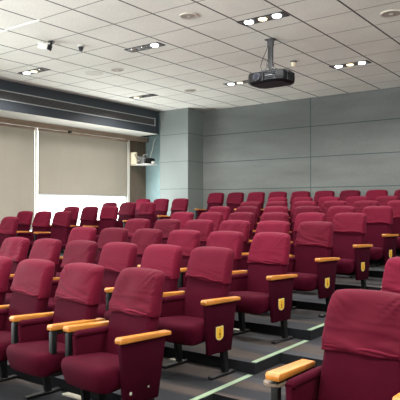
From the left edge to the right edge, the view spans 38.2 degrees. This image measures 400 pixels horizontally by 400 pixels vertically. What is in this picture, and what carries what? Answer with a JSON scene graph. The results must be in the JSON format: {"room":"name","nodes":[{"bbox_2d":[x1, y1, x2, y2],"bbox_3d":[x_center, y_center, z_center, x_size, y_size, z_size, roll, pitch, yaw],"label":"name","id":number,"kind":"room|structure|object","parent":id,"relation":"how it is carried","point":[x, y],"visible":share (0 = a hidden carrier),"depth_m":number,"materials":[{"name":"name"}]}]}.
{"room":"auditorium","nodes":[
{"label":"auditorium","id":0,"kind":"room"},
{"bbox_2d":[130,136,145,202],"bbox_3d":[-5.802,0.757,8.195,0.150,5.760,15.220,-1,-1,37],"label":"wall","id":1,"kind":"structure","parent":0,"point":[137,173],"depth_m":13.88,"materials":[{"name":"brown wood"}]},
{"bbox_2d":[0,123,34,229],"bbox_3d":[-4.055,-0.431,10.338,0.052,2.031,2.620,-1,-1,37],"label":"roller blind","id":2,"kind":"object","parent":1,"relation":"attached to","point":[16,141],"visible":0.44,"depth_m":11.05,"materials":[{"name":"beige fabric"}]},
{"bbox_2d":[0,116,147,142],"bbox_3d":[-5.774,-1.538,8.054,0.100,0.115,14.980,-1,-1,37],"label":"trim","id":3,"kind":"structure","parent":1,"relation":"attached to","point":[5,120],"depth_m":12.06,"materials":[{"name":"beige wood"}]},
{"bbox_2d":[0,89,154,125],"bbox_3d":[-4.623,-1.854,8.472,0.014,0.192,12.020,-1,-1,37],"label":"air vent","id":4,"kind":"object","parent":1,"relation":"attached to","point":[11,96],"visible":1,"depth_m":11.31,"materials":[{"name":"silver metal"}]},
{"bbox_2d":[0,79,158,135],"bbox_3d":[-5.624,-1.865,7.740,0.720,0.530,14.650,-1,-1,37],"label":"trim","id":5,"kind":"structure","parent":1,"relation":"attached to","point":[7,108],"depth_m":11.43,"materials":[{"name":"blue paint"}]},
{"bbox_2d":[30,128,129,230],"bbox_3d":[-4.138,-0.355,10.392,0.150,2.220,8.110,-1,-1,37],"label":"window","id":6,"kind":"structure","parent":1,"relation":"in","point":[52,203],"depth_m":12.21,"materials":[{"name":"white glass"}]},
{"bbox_2d":[37,128,127,196],"bbox_3d":[-2.459,-0.751,12.483,0.052,1.336,2.540,-1,-1,37],"label":"roller blind","id":7,"kind":"object","parent":6,"relation":"attached to","point":[69,164],"visible":1,"depth_m":12.37,"materials":[{"name":"beige fabric"}]},
{"bbox_2d":[130,140,157,165],"bbox_3d":[-1.292,-1.139,13.612,0.637,0.652,0.494,-1,-1,37],"label":"shelf","id":8,"kind":"object","parent":1,"relation":"attached to","point":[135,160],"visible":1,"depth_m":13.56,"materials":[{"name":"beige plastic"}]},
{"bbox_2d":[146,115,159,201],"bbox_3d":[-1.044,0.332,14.008,0.980,4.760,0.220,-1,-1,37],"label":"wall","id":9,"kind":"structure","parent":0,"point":[152,172],"depth_m":13.94,"materials":[{"name":"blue paint"}]},
{"bbox_2d":[0,0,399,114],"bbox_3d":[0.085,-2.239,3.908,15.300,0.120,15.720,-1,-1,37],"label":"ceiling","id":10,"kind":"structure","parent":0,"point":[211,50],"depth_m":8.09,"materials":[{"name":"tile"}]},
{"bbox_2d":[0,19,40,32],"bbox_3d":[-3.159,-2.126,7.788,3.140,0.006,0.028,-1,-1,37],"label":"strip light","id":11,"kind":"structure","parent":10,"relation":"attached to","point":[38,19],"depth_m":7.05,"materials":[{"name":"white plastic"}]},
{"bbox_2d":[19,67,50,74],"bbox_3d":[-2.716,-2.099,9.436,0.620,0.016,0.176,-1,-1,37],"label":"recessed light","id":12,"kind":"object","parent":10,"relation":"in","point":[37,70],"visible":1,"depth_m":9.42,"materials":[{"name":"white glass"}]},
{"bbox_2d":[37,41,54,50],"bbox_3d":[-2.061,-2.064,7.748,0.204,0.131,0.142,0,-1,19],"label":"security camera","id":13,"kind":"object","parent":10,"relation":"attached to","point":[43,46],"visible":1,"depth_m":7.70,"materials":[{"name":"grey plastic"}]},
{"bbox_2d":[77,45,83,50],"bbox_3d":[-1.641,-2.089,7.949,0.100,0.075,0.100,-1,-1,37],"label":"security camera","id":14,"kind":"object","parent":10,"relation":"attached to","point":[80,47],"visible":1,"depth_m":7.92,"materials":[{"name":"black plastic"}]},
{"bbox_2d":[85,71,102,75],"bbox_3d":[-1.760,-2.102,9.597,0.300,0.006,0.300,-1,-1,37],"label":"ceiling patch","id":15,"kind":"structure","parent":10,"relation":"attached to","point":[92,73],"depth_m":9.58,"materials":[{"name":"beige plastic"}]},
{"bbox_2d":[110,68,123,71],"bbox_3d":[-1.342,-2.101,9.322,0.220,0.016,0.220,-1,-1,37],"label":"ceiling speaker","id":16,"kind":"object","parent":10,"relation":"attached to","point":[111,69],"visible":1,"depth_m":9.29,"materials":[{"name":"beige plastic"}]},
{"bbox_2d":[129,94,157,98],"bbox_3d":[-1.132,-2.072,11.561,0.620,0.016,0.176,-1,-1,37],"label":"recessed light","id":17,"kind":"object","parent":10,"relation":"in","point":[147,95],"visible":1,"depth_m":11.55,"materials":[{"name":"grey plastic"}]},
{"bbox_2d":[124,42,164,52],"bbox_3d":[-0.774,-2.118,8.026,0.620,0.016,0.176,-1,-1,37],"label":"recessed light","id":18,"kind":"object","parent":10,"relation":"in","point":[155,44],"visible":1,"depth_m":8.01,"materials":[{"name":"white glass"}]},
{"bbox_2d":[180,12,197,19],"bbox_3d":[-0.130,-2.135,6.698,0.210,0.016,0.210,-1,-1,37],"label":"ceiling speaker","id":19,"kind":"object","parent":10,"relation":"attached to","point":[188,15],"visible":1,"depth_m":6.67,"materials":[{"name":"beige plastic"}]},
{"bbox_2d":[181,14,195,18],"bbox_3d":[-0.130,-2.137,6.698,0.183,0.008,0.183,-1,-1,37],"label":"grille","id":20,"kind":"object","parent":19,"relation":"attached to","point":[184,16],"depth_m":6.71,"materials":[{"name":"beige metal"}]},
{"bbox_2d":[184,89,195,91],"bbox_3d":[-0.191,-2.079,10.983,0.220,0.016,0.220,-1,-1,37],"label":"ceiling speaker","id":21,"kind":"object","parent":10,"relation":"attached to","point":[186,90],"visible":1,"depth_m":10.95,"materials":[{"name":"beige plastic"}]},
{"bbox_2d":[224,80,247,85],"bbox_3d":[0.712,-2.088,10.286,0.620,0.016,0.176,-1,-1,37],"label":"recessed light","id":22,"kind":"object","parent":10,"relation":"in","point":[244,81],"visible":0.73,"depth_m":10.30,"materials":[{"name":"white glass"}]},
{"bbox_2d":[237,11,289,25],"bbox_3d":[0.740,-2.134,6.811,0.620,0.016,0.176,-1,-1,37],"label":"recessed light","id":23,"kind":"object","parent":10,"relation":"in","point":[281,14],"visible":1,"depth_m":6.79,"materials":[{"name":"white glass"}]},
{"bbox_2d":[248,38,294,88],"bbox_3d":[0.929,-1.826,7.609,0.575,0.610,0.468,-1,-1,37],"label":"projector","id":24,"kind":"object","parent":10,"relation":"hanging from","point":[274,77],"visible":1,"depth_m":7.51,"materials":[{"name":"grey paint"}]},
{"bbox_2d":[265,70,275,79],"bbox_3d":[0.905,-1.602,7.394,0.160,0.096,0.036,-1,-1,37],"label":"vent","id":25,"kind":"object","parent":24,"relation":"attached to","point":[269,74],"depth_m":7.38,"materials":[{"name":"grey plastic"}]},
{"bbox_2d":[287,71,292,80],"bbox_3d":[1.163,-1.601,7.461,0.023,0.096,0.140,-1,-1,37],"label":"vent","id":26,"kind":"object","parent":24,"relation":"attached to","point":[289,73],"depth_m":7.45,"materials":[{"name":"grey plastic"}]},
{"bbox_2d":[290,61,296,66],"bbox_3d":[1.428,-2.076,8.804,0.100,0.080,0.100,-1,-1,37],"label":"smoke detector","id":27,"kind":"object","parent":10,"relation":"attached to","point":[293,63],"visible":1,"depth_m":8.77,"materials":[{"name":"grey plastic"}]},
{"bbox_2d":[329,60,371,68],"bbox_3d":[2.337,-2.105,8.987,0.620,0.016,0.176,-1,-1,37],"label":"recessed light","id":28,"kind":"object","parent":10,"relation":"in","point":[365,61],"visible":1,"depth_m":8.97,"materials":[{"name":"white glass"}]},
{"bbox_2d":[380,9,399,17],"bbox_3d":[2.196,-2.136,6.623,0.250,0.016,0.250,-1,-1,37],"label":"ceiling speaker","id":29,"kind":"object","parent":10,"relation":"attached to","point":[389,13],"visible":1,"depth_m":6.60,"materials":[{"name":"beige plastic"}]},
{"bbox_2d":[382,11,399,16],"bbox_3d":[2.196,-2.138,6.623,0.218,0.008,0.218,-1,-1,37],"label":"grille","id":30,"kind":"object","parent":29,"relation":"attached to","point":[385,13],"depth_m":6.60,"materials":[{"name":"beige metal"}]},
{"bbox_2d":[0,249,399,399],"bbox_3d":[0.143,1.521,3.753,14.680,1.716,15.220,-1,-1,37],"label":"floor","id":31,"kind":"structure","parent":0,"point":[189,380],"depth_m":4.54,"materials":[{"name":"grey carpet"}]},
{"bbox_2d":[0,256,12,304],"bbox_3d":[-1.828,0.921,4.530,0.500,0.937,0.568,-1,-1,41],"label":"chair","id":32,"kind":"object","parent":31,"relation":"on","point":[6,263],"visible":1,"depth_m":4.54,"materials":[{"name":"red fabric"}]},
{"bbox_2d":[0,216,18,248],"bbox_3d":[-3.191,0.729,9.041,0.500,0.937,0.565,-1,-1,39],"label":"chair","id":33,"kind":"object","parent":31,"relation":"on","point":[8,225],"visible":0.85,"depth_m":9.10,"materials":[{"name":"red fabric"}]},
{"bbox_2d":[0,237,29,273],"bbox_3d":[-2.092,0.855,5.892,0.500,0.937,0.568,-1,-1,40],"label":"chair","id":34,"kind":"object","parent":31,"relation":"on","point":[15,248],"visible":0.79,"depth_m":5.94,"materials":[{"name":"red fabric"}]},
{"bbox_2d":[17,211,32,230],"bbox_3d":[-3.335,0.663,10.315,0.500,0.937,0.567,-1,-1,40],"label":"chair","id":35,"kind":"object","parent":31,"relation":"on","point":[25,217],"visible":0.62,"depth_m":10.36,"materials":[{"name":"red fabric"}]},
{"bbox_2d":[0,259,54,381],"bbox_3d":[-1.409,0.916,4.218,0.500,0.937,0.568,-1,-1,41],"label":"chair","id":36,"kind":"object","parent":31,"relation":"on","point":[31,285],"visible":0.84,"depth_m":4.28,"materials":[{"name":"red fabric"}]},
{"bbox_2d":[4,238,61,304],"bbox_3d":[-1.688,0.851,5.591,0.500,0.937,0.567,-1,-1,41],"label":"chair","id":37,"kind":"object","parent":31,"relation":"on","point":[49,249],"visible":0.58,"depth_m":5.64,"materials":[{"name":"red fabric"}]},
{"bbox_2d":[16,211,51,258],"bbox_3d":[-2.916,0.659,10.001,0.500,0.937,0.565,-1,-1,39],"label":"chair","id":38,"kind":"object","parent":31,"relation":"on","point":[42,219],"visible":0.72,"depth_m":10.07,"materials":[{"name":"red fabric"}]},
{"bbox_2d":[32,211,71,249],"bbox_3d":[-2.496,0.655,9.689,0.500,0.937,0.568,-1,-1,39],"label":"chair","id":39,"kind":"object","parent":31,"relation":"on","point":[61,221],"visible":0.74,"depth_m":9.73,"materials":[{"name":"red fabric"}]},
{"bbox_2d":[6,263,104,399],"bbox_3d":[-0.990,0.912,3.906,0.500,0.937,0.569,-1,-1,41],"label":"chair","id":40,"kind":"object","parent":31,"relation":"on","point":[37,347],"visible":0.85,"depth_m":3.92,"materials":[{"name":"red fabric"}]},
{"bbox_2d":[49,206,79,254],"bbox_3d":[-2.630,0.588,10.956,0.500,0.937,0.569,-1,-1,39],"label":"chair","id":41,"kind":"object","parent":31,"relation":"on","point":[75,210],"visible":0.34,"depth_m":10.98,"materials":[{"name":"red fabric"}]},
{"bbox_2d":[62,392,80,399],"bbox_3d":[-0.883,1.377,4.050,0.200,0.012,0.058,-1,-1,37],"label":"floor plate","id":42,"kind":"object","parent":31,"relation":"on","point":[67,394],"visible":0.71,"depth_m":4.05,"materials":[{"name":"beige"}]},
{"bbox_2d":[47,240,97,311],"bbox_3d":[-1.282,0.847,5.290,0.500,0.937,0.568,-1,-1,41],"label":"chair","id":43,"kind":"object","parent":31,"relation":"on","point":[76,251],"visible":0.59,"depth_m":5.37,"materials":[{"name":"red fabric"}]},
{"bbox_2d":[56,227,96,276],"bbox_3d":[-1.533,0.781,6.641,0.500,0.937,0.568,-1,-1,40],"label":"chair","id":44,"kind":"object","parent":31,"relation":"on","point":[77,233],"visible":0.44,"depth_m":6.74,"materials":[{"name":"red fabric"}]},
{"bbox_2d":[67,206,98,241],"bbox_3d":[-2.214,0.584,10.646,0.500,0.937,0.568,-1,-1,40],"label":"chair","id":45,"kind":"object","parent":31,"relation":"on","point":[89,214],"visible":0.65,"depth_m":10.70,"materials":[{"name":"red fabric"}]},
{"bbox_2d":[83,206,118,255],"bbox_3d":[-1.796,0.580,10.334,0.500,0.937,0.568,-1,-1,40],"label":"chair","id":46,"kind":"object","parent":31,"relation":"on","point":[108,216],"visible":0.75,"depth_m":10.40,"materials":[{"name":"red fabric"}]},
{"bbox_2d":[96,202,116,225],"bbox_3d":[-2.012,0.514,11.661,0.500,0.937,0.567,-1,-1,41],"label":"chair","id":47,"kind":"object","parent":31,"relation":"on","point":[107,203],"visible":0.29,"depth_m":11.79,"materials":[{"name":"red fabric"}]},
{"bbox_2d":[95,228,127,264],"bbox_3d":[-1.128,0.778,6.339,0.500,0.937,0.568,-1,-1,40],"label":"chair","id":48,"kind":"object","parent":31,"relation":"on","point":[107,235],"visible":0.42,"depth_m":6.46,"materials":[{"name":"red fabric"}]},
{"bbox_2d":[61,267,170,399],"bbox_3d":[-0.530,0.908,3.559,0.550,0.937,0.565,-1,-1,41],"label":"chair","id":49,"kind":"object","parent":31,"relation":"on","point":[125,352],"visible":1,"depth_m":3.54,"materials":[{"name":"red fabric"}]},
{"bbox_2d":[96,242,137,317],"bbox_3d":[-0.876,0.843,4.986,0.500,0.937,0.568,-1,-1,40],"label":"chair","id":50,"kind":"object","parent":31,"relation":"on","point":[115,257],"visible":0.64,"depth_m":5.05,"materials":[{"name":"red fabric"}]},
{"bbox_2d":[116,202,135,227],"bbox_3d":[-1.591,0.510,11.347,0.500,0.937,0.569,-1,-1,39],"label":"chair","id":51,"kind":"object","parent":31,"relation":"on","point":[127,209],"visible":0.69,"depth_m":11.43,"materials":[{"name":"red fabric"}]},
{"bbox_2d":[124,218,149,242],"bbox_3d":[-0.976,0.708,7.392,0.500,0.937,0.568,-1,-1,41],"label":"chair","id":52,"kind":"object","parent":31,"relation":"on","point":[131,225],"visible":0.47,"depth_m":7.49,"materials":[{"name":"red fabric"}]},
{"bbox_2d":[123,202,155,228],"bbox_3d":[-1.175,0.506,11.037,0.500,0.937,0.568,-1,-1,40],"label":"chair","id":53,"kind":"object","parent":31,"relation":"on","point":[146,210],"visible":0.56,"depth_m":11.08,"materials":[{"name":"red fabric"}]},
{"bbox_2d":[134,199,149,218],"bbox_3d":[-1.399,0.440,12.370,0.500,0.937,0.568,-1,-1,40],"label":"chair","id":54,"kind":"object","parent":31,"relation":"on","point":[138,202],"visible":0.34,"depth_m":12.50,"materials":[{"name":"red fabric"}]},
{"bbox_2d":[104,244,182,320],"bbox_3d":[-0.473,0.839,4.686,0.500,0.937,0.568,-1,-1,41],"label":"chair","id":55,"kind":"object","parent":31,"relation":"on","point":[166,258],"visible":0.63,"depth_m":4.72,"materials":[{"name":"red fabric"}]},
{"bbox_2d":[131,228,162,266],"bbox_3d":[-0.724,0.774,6.036,0.500,0.937,0.565,-1,-1,40],"label":"chair","id":56,"kind":"object","parent":31,"relation":"on","point":[142,238],"visible":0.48,"depth_m":6.12,"materials":[{"name":"red fabric"}]},
{"bbox_2d":[153,199,168,227],"bbox_3d":[-0.980,0.436,12.056,0.500,0.937,0.568,-1,-1,39],"label":"chair","id":57,"kind":"object","parent":31,"relation":"on","point":[161,204],"visible":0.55,"depth_m":12.11,"materials":[{"name":"red fabric"}]},
{"bbox_2d":[153,219,180,243],"bbox_3d":[-0.571,0.704,7.090,0.500,0.937,0.567,-1,-1,41],"label":"chair","id":58,"kind":"object","parent":31,"relation":"on","point":[166,226],"visible":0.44,"depth_m":7.16,"materials":[{"name":"red fabric"}]},
{"bbox_2d":[137,230,200,290],"bbox_3d":[-0.320,0.770,5.738,0.500,0.937,0.568,-1,-1,41],"label":"chair","id":59,"kind":"object","parent":31,"relation":"on","point":[188,240],"visible":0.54,"depth_m":5.78,"materials":[{"name":"red fabric"}]},
{"bbox_2d":[157,198,188,219],"bbox_3d":[-0.562,0.432,11.746,0.500,0.937,0.569,-1,-1,40],"label":"chair","id":60,"kind":"object","parent":31,"relation":"on","point":[180,204],"visible":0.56,"depth_m":11.81,"materials":[{"name":"red fabric"}]},
{"bbox_2d":[170,212,193,229],"bbox_3d":[-0.418,0.634,8.142,0.500,0.937,0.568,-1,-1,41],"label":"chair","id":61,"kind":"object","parent":31,"relation":"on","point":[184,217],"visible":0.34,"depth_m":8.20,"materials":[{"name":"red fabric"}]},
{"bbox_2d":[158,246,240,380],"bbox_3d":[-0.047,0.835,4.366,0.550,0.937,0.568,-1,-1,40],"label":"chair","id":62,"kind":"object","parent":31,"relation":"on","point":[205,311],"visible":0.98,"depth_m":4.37,"materials":[{"name":"red fabric"}]},
{"bbox_2d":[185,219,213,246],"bbox_3d":[-0.167,0.700,6.789,0.500,0.937,0.568,-1,-1,41],"label":"chair","id":63,"kind":"object","parent":31,"relation":"on","point":[205,227],"visible":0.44,"depth_m":6.83,"materials":[{"name":"red fabric"}]},
{"bbox_2d":[195,193,223,218],"bbox_3d":[0.194,0.306,12.348,0.500,0.937,0.568,-1,-1,41],"label":"chair","id":64,"kind":"object","parent":31,"relation":"on","point":[214,199],"visible":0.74,"depth_m":12.41,"materials":[{"name":"red fabric"}]},
{"bbox_2d":[178,231,242,290],"bbox_3d":[0.087,0.766,5.435,0.500,0.937,0.569,-1,-1,41],"label":"chair","id":65,"kind":"object","parent":31,"relation":"on","point":[233,240],"visible":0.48,"depth_m":5.46,"materials":[{"name":"red fabric"}]},
{"bbox_2d":[198,212,222,231],"bbox_3d":[-0.015,0.631,7.840,0.500,0.937,0.565,-1,-1,41],"label":"chair","id":66,"kind":"object","parent":31,"relation":"on","point":[216,217],"visible":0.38,"depth_m":7.89,"materials":[{"name":"red fabric"}]},
{"bbox_2d":[208,206,229,220],"bbox_3d":[0.139,0.561,8.892,0.500,0.937,0.568,-1,-1,41],"label":"chair","id":67,"kind":"object","parent":31,"relation":"on","point":[224,210],"visible":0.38,"depth_m":8.95,"materials":[{"name":"red fabric"}]},
{"bbox_2d":[190,374,252,399],"bbox_3d":[0.110,1.297,3.938,0.040,0.003,0.884,-1,-1,37],"label":"tape","id":68,"kind":"object","parent":31,"relation":"on","point":[247,375],"visible":1,"depth_m":3.99,"materials":[{"name":"green plastic"}]},
{"bbox_2d":[218,220,249,252],"bbox_3d":[0.240,0.696,6.486,0.500,0.937,0.568,-1,-1,40],"label":"chair","id":69,"kind":"object","parent":31,"relation":"on","point":[242,226],"visible":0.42,"depth_m":6.55,"materials":[{"name":"red fabric"}]},
{"bbox_2d":[226,192,243,213],"bbox_3d":[0.599,0.302,12.047,0.500,0.937,0.568,-1,-1,41],"label":"chair","id":70,"kind":"object","parent":31,"relation":"on","point":[234,200],"visible":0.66,"depth_m":12.12,"materials":[{"name":"red fabric"}]},
{"bbox_2d":[228,212,254,239],"bbox_3d":[0.391,0.627,7.539,0.500,0.937,0.568,-1,-1,42],"label":"chair","id":71,"kind":"object","parent":31,"relation":"on","point":[246,216],"visible":0.3,"depth_m":7.60,"materials":[{"name":"red fabric"}]},
{"bbox_2d":[235,206,257,229],"bbox_3d":[0.543,0.557,8.589,0.500,0.937,0.565,-1,-1,41],"label":"chair","id":72,"kind":"object","parent":31,"relation":"on","point":[252,209],"visible":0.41,"depth_m":8.64,"materials":[{"name":"red fabric"}]},
{"bbox_2d":[234,192,264,209],"bbox_3d":[1.003,0.298,11.746,0.500,0.937,0.568,-1,-1,42],"label":"chair","id":73,"kind":"object","parent":31,"relation":"on","point":[253,196],"visible":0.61,"depth_m":11.81,"materials":[{"name":"red fabric"}]},
{"bbox_2d":[240,201,260,222],"bbox_3d":[0.698,0.487,9.642,0.500,0.937,0.568,-1,-1,41],"label":"chair","id":74,"kind":"object","parent":31,"relation":"on","point":[247,203],"visible":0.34,"depth_m":9.70,"materials":[{"name":"red fabric"}]},
{"bbox_2d":[229,232,296,343],"bbox_3d":[0.508,0.762,5.116,0.550,0.937,0.565,-1,-1,41],"label":"chair","id":75,"kind":"object","parent":31,"relation":"on","point":[266,286],"visible":0.94,"depth_m":5.13,"materials":[{"name":"red fabric"}]},
{"bbox_2d":[239,220,289,270],"bbox_3d":[0.643,0.692,6.186,0.500,0.937,0.568,-1,-1,41],"label":"chair","id":76,"kind":"object","parent":31,"relation":"on","point":[263,226],"visible":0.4,"depth_m":6.27,"materials":[{"name":"red fabric"}]},
{"bbox_2d":[247,212,288,252],"bbox_3d":[0.798,0.623,7.235,0.500,0.937,0.568,-1,-1,40],"label":"chair","id":77,"kind":"object","parent":31,"relation":"on","point":[277,216],"visible":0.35,"depth_m":7.33,"materials":[{"name":"red fabric"}]},
{"bbox_2d":[252,206,287,239],"bbox_3d":[0.950,0.553,8.288,0.500,0.937,0.568,-1,-1,41],"label":"chair","id":78,"kind":"object","parent":31,"relation":"on","point":[284,209],"visible":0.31,"depth_m":8.39,"materials":[{"name":"red fabric"}]},
{"bbox_2d":[256,201,287,227],"bbox_3d":[1.103,0.483,9.339,0.500,0.937,0.568,-1,-1,41],"label":"chair","id":79,"kind":"object","parent":31,"relation":"on","point":[272,203],"visible":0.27,"depth_m":9.44,"materials":[{"name":"red fabric"}]},
{"bbox_2d":[260,191,286,216],"bbox_3d":[1.410,0.294,11.442,0.500,0.937,0.568,-1,-1,40],"label":"chair","id":80,"kind":"object","parent":31,"relation":"on","point":[279,193],"visible":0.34,"depth_m":11.53,"materials":[{"name":"red fabric"}]},
{"bbox_2d":[259,197,287,221],"bbox_3d":[1.256,0.414,10.391,0.500,0.937,0.568,-1,-1,41],"label":"chair","id":81,"kind":"object","parent":31,"relation":"on","point":[273,198],"visible":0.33,"depth_m":10.50,"materials":[{"name":"red fabric"}]},
{"bbox_2d":[252,340,307,362],"bbox_3d":[0.668,1.223,4.687,0.040,0.003,0.884,-1,-1,37],"label":"tape","id":82,"kind":"object","parent":31,"relation":"on","point":[303,341],"visible":1,"depth_m":4.65,"materials":[{"name":"green plastic"}]},
{"bbox_2d":[288,191,309,216],"bbox_3d":[1.815,0.290,11.140,0.500,0.937,0.567,-1,-1,40],"label":"chair","id":83,"kind":"object","parent":31,"relation":"on","point":[297,193],"visible":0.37,"depth_m":11.28,"materials":[{"name":"red fabric"}]},
{"bbox_2d":[289,197,312,222],"bbox_3d":[1.659,0.410,10.089,0.500,0.937,0.565,-1,-1,41],"label":"chair","id":84,"kind":"object","parent":31,"relation":"on","point":[296,199],"visible":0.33,"depth_m":10.25,"materials":[{"name":"red fabric"}]},
{"bbox_2d":[289,201,315,230],"bbox_3d":[1.508,0.480,9.038,0.500,0.937,0.568,-1,-1,41],"label":"chair","id":85,"kind":"object","parent":31,"relation":"on","point":[298,203],"visible":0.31,"depth_m":9.20,"materials":[{"name":"red fabric"}]},
{"bbox_2d":[289,206,320,240],"bbox_3d":[1.356,0.549,7.984,0.500,0.937,0.567,-1,-1,40],"label":"chair","id":86,"kind":"object","parent":31,"relation":"on","point":[301,209],"visible":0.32,"depth_m":8.14,"materials":[{"name":"red fabric"}]},
{"bbox_2d":[290,212,325,254],"bbox_3d":[1.202,0.619,6.934,0.500,0.937,0.568,-1,-1,41],"label":"chair","id":87,"kind":"object","parent":31,"relation":"on","point":[308,216],"visible":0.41,"depth_m":7.08,"materials":[{"name":"red fabric"}]},
{"bbox_2d":[287,221,339,317],"bbox_3d":[1.067,0.688,5.867,0.550,0.937,0.569,-1,-1,41],"label":"chair","id":88,"kind":"object","parent":31,"relation":"on","point":[313,264],"visible":0.92,"depth_m":5.88,"materials":[{"name":"red fabric"}]},
{"bbox_2d":[307,323,323,329],"bbox_3d":[1.226,1.149,5.437,0.040,0.003,0.884,-1,-1,37],"label":"tape","id":89,"kind":"object","parent":31,"relation":"on","point":[320,325],"visible":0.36,"depth_m":5.18,"materials":[{"name":"green plastic"}]},
{"bbox_2d":[314,191,334,205],"bbox_3d":[2.220,0.286,10.838,0.500,0.937,0.568,-1,-1,40],"label":"chair","id":90,"kind":"object","parent":31,"relation":"on","point":[318,194],"visible":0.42,"depth_m":10.98,"materials":[{"name":"red fabric"}]},
{"bbox_2d":[317,197,339,212],"bbox_3d":[2.066,0.406,9.788,0.500,0.937,0.568,-1,-1,41],"label":"chair","id":91,"kind":"object","parent":31,"relation":"on","point":[322,200],"visible":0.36,"depth_m":9.95,"materials":[{"name":"red fabric"}]},
{"bbox_2d":[264,289,399,399],"bbox_3d":[0.614,0.895,2.582,0.586,0.937,0.565,-1,-1,37],"label":"chair","id":92,"kind":"object","parent":31,"relation":"on","point":[361,334],"visible":0.99,"depth_m":2.65,"materials":[{"name":"red fabric"}]},
{"bbox_2d":[321,201,346,215],"bbox_3d":[1.913,0.476,8.736,0.500,0.937,0.569,-1,-1,41],"label":"chair","id":93,"kind":"object","parent":31,"relation":"on","point":[326,205],"visible":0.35,"depth_m":8.88,"materials":[{"name":"red fabric"}]},
{"bbox_2d":[326,206,354,222],"bbox_3d":[1.759,0.545,7.683,0.500,0.937,0.565,-1,-1,41],"label":"chair","id":94,"kind":"object","parent":31,"relation":"on","point":[332,211],"visible":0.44,"depth_m":7.84,"materials":[{"name":"red fabric"}]},
{"bbox_2d":[339,190,360,200],"bbox_3d":[2.624,0.283,10.539,0.500,0.937,0.569,-1,-1,41],"label":"chair","id":95,"kind":"object","parent":31,"relation":"on","point":[344,195],"visible":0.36,"depth_m":10.66,"materials":[{"name":"red fabric"}]},
{"bbox_2d":[331,213,372,288],"bbox_3d":[1.627,0.615,6.616,0.550,0.937,0.568,-1,-1,41],"label":"chair","id":96,"kind":"object","parent":31,"relation":"on","point":[349,229],"visible":0.88,"depth_m":6.64,"materials":[{"name":"red fabric"}]},
{"bbox_2d":[346,196,368,205],"bbox_3d":[2.471,0.402,9.485,0.500,0.937,0.568,-1,-1,41],"label":"chair","id":97,"kind":"object","parent":31,"relation":"on","point":[350,201],"visible":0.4,"depth_m":9.63,"materials":[{"name":"red fabric"}]},
{"bbox_2d":[353,200,379,212],"bbox_3d":[2.319,0.472,8.433,0.500,0.937,0.568,-1,-1,40],"label":"chair","id":98,"kind":"object","parent":31,"relation":"on","point":[359,206],"visible":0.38,"depth_m":8.57,"materials":[{"name":"red fabric"}]},
{"bbox_2d":[349,206,398,277],"bbox_3d":[2.184,0.541,7.366,0.550,0.937,0.568,-1,-1,41],"label":"chair","id":99,"kind":"object","parent":31,"relation":"on","point":[378,234],"visible":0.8,"depth_m":7.39,"materials":[{"name":"red fabric"}]},
{"bbox_2d":[366,190,387,200],"bbox_3d":[3.030,0.279,10.235,0.500,0.937,0.568,-1,-1,40],"label":"chair","id":100,"kind":"object","parent":31,"relation":"on","point":[372,195],"visible":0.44,"depth_m":10.35,"materials":[{"name":"red fabric"}]},
{"bbox_2d":[375,200,399,265],"bbox_3d":[2.743,0.468,8.114,0.550,0.937,0.568,-1,-1,40],"label":"chair","id":101,"kind":"object","parent":31,"relation":"on","point":[395,229],"visible":0.39,"depth_m":8.23,"materials":[{"name":"red fabric"}]},
{"bbox_2d":[376,196,399,205],"bbox_3d":[2.876,0.398,9.184,0.500,0.937,0.568,-1,-1,41],"label":"chair","id":102,"kind":"object","parent":31,"relation":"on","point":[383,200],"visible":0.25,"depth_m":9.31,"materials":[{"name":"red fabric"}]},
{"bbox_2d":[381,257,399,293],"bbox_3d":[1.184,0.823,3.449,0.557,0.937,0.568,-1,-1,37],"label":"chair","id":103,"kind":"object","parent":31,"relation":"on","point":[390,281],"visible":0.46,"depth_m":3.63,"materials":[{"name":"red fabric"}]},
{"bbox_2d":[392,392,399,399],"bbox_3d":[1.061,0.891,2.251,0.500,0.937,0.569,-1,-1,37],"label":"chair","id":104,"kind":"object","parent":31,"relation":"on","point":[397,396],"visible":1,"depth_m":2.25,"materials":[{"name":"orange wood"}]},
{"bbox_2d":[394,189,399,197],"bbox_3d":[3.434,0.275,9.932,0.500,0.937,0.565,-1,-1,40],"label":"chair","id":105,"kind":"object","parent":31,"relation":"on","point":[397,192],"visible":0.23,"depth_m":10.14,"materials":[{"name":"red fabric"}]},
{"bbox_2d":[203,87,399,209],"bbox_3d":[5.464,0.273,9.419,13.300,4.760,0.200,-1,-1,37],"label":"wall","id":106,"kind":"structure","parent":0,"point":[337,143],"depth_m":11.78,"materials":[{"name":"grey paint"}]},
{"bbox_2d":[160,108,202,219],"bbox_3d":[-0.367,0.324,13.410,0.820,4.760,0.770,-1,-1,37],"label":"column","id":107,"kind":"structure","parent":106,"relation":"attached to","point":[181,130],"depth_m":13.11,"materials":[{"name":"grey paint"}]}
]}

